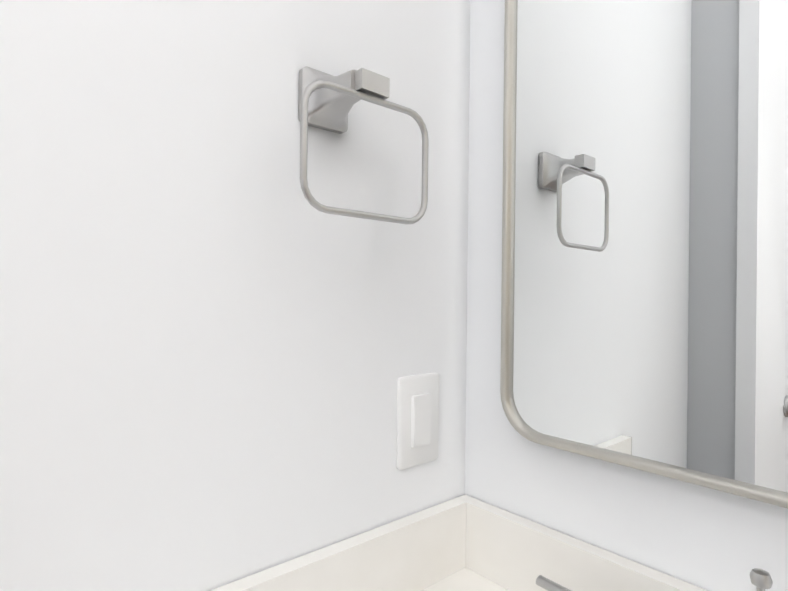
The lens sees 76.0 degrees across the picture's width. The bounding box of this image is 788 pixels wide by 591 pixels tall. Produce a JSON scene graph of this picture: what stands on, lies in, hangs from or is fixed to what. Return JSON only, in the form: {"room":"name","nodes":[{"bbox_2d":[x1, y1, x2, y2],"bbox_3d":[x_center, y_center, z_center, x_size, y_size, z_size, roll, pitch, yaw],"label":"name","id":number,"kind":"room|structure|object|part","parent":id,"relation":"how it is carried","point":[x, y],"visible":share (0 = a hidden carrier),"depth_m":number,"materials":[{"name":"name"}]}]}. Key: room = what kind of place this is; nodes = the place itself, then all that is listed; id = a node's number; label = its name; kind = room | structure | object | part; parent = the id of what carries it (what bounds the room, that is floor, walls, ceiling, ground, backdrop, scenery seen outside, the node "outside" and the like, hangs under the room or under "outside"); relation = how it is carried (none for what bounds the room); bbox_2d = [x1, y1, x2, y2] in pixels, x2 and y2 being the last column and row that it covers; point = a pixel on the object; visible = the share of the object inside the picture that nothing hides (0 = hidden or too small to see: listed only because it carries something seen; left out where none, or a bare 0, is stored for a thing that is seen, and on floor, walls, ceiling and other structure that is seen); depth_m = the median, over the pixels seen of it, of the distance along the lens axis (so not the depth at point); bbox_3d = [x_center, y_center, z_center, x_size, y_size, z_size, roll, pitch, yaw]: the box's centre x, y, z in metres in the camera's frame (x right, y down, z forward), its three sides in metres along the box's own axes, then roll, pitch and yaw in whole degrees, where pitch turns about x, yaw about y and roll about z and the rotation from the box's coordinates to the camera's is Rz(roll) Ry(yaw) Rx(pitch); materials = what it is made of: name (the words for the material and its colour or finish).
{"room":"bathroom","nodes":[
{"label":"bathroom","id":0,"kind":"room"},
{"bbox_2d":[0,0,469,590],"bbox_3d":[-0.492,0.005,0.275,1.500,2.440,0.100,1,0,-41],"label":"wall","id":1,"kind":"structure","parent":0,"point":[218,334],"depth_m":0.49,"materials":[{"name":"white paint"}]},
{"bbox_2d":[298,66,428,223],"bbox_3d":[-0.046,-0.162,0.542,0.162,0.168,0.081,1,0,-41],"label":"towel ring","id":2,"kind":"object","parent":1,"relation":"attached to","point":[326,102],"visible":1,"depth_m":0.53,"materials":[{"name":"silver metal"}]},
{"bbox_3d":[-0.054,-0.216,0.534,0.060,0.060,0.081,1,0,-41],"label":"arm","id":3,"kind":"part","parent":2,"relation":"part of"},
{"bbox_2d":[396,373,438,469],"bbox_3d":[0.035,0.164,0.662,0.074,0.118,0.010,1,0,-41],"label":"rocker light switch","id":4,"kind":"object","parent":1,"relation":"attached to","point":[417,442],"visible":1,"depth_m":0.66,"materials":[{"name":"white plastic"}]},
{"bbox_2d":[465,0,787,590],"bbox_3d":[1.132,0.023,-0.367,0.100,2.440,3.204,1,0,-41],"label":"wall","id":5,"kind":"structure","parent":0,"point":[706,538],"depth_m":0.63,"materials":[{"name":"white paint"}]},
{"bbox_2d":[500,0,787,508],"bbox_3d":[0.342,-0.250,0.440,0.030,0.859,0.580,1,0,-41],"label":"mirror","id":6,"kind":"object","parent":5,"relation":"attached to","point":[644,304],"visible":0.98,"depth_m":0.52,"materials":[{"name":"grey mirror"}]},
{"bbox_3d":[-0.391,1.273,-0.893,3.060,0.100,4.404,1,0,-41],"label":"floor","id":7,"kind":"structure","parent":0,"visible":0},
{"bbox_2d":[210,495,772,590],"bbox_3d":[0.391,0.731,-0.028,0.550,1.008,1.520,1,0,-41],"label":"bathroom vanity","id":8,"kind":"object","parent":7,"relation":"on","point":[464,543],"visible":1,"depth_m":0.61,"materials":[{"name":"white paint"}]},
{"bbox_2d":[535,568,772,590],"bbox_3d":[0.243,0.301,0.364,0.170,0.151,0.381,1,0,-41],"label":"faucet","id":9,"kind":"object","parent":8,"relation":"on","point":[762,579],"depth_m":0.42,"materials":[{"name":"silver metal"}]}
]}

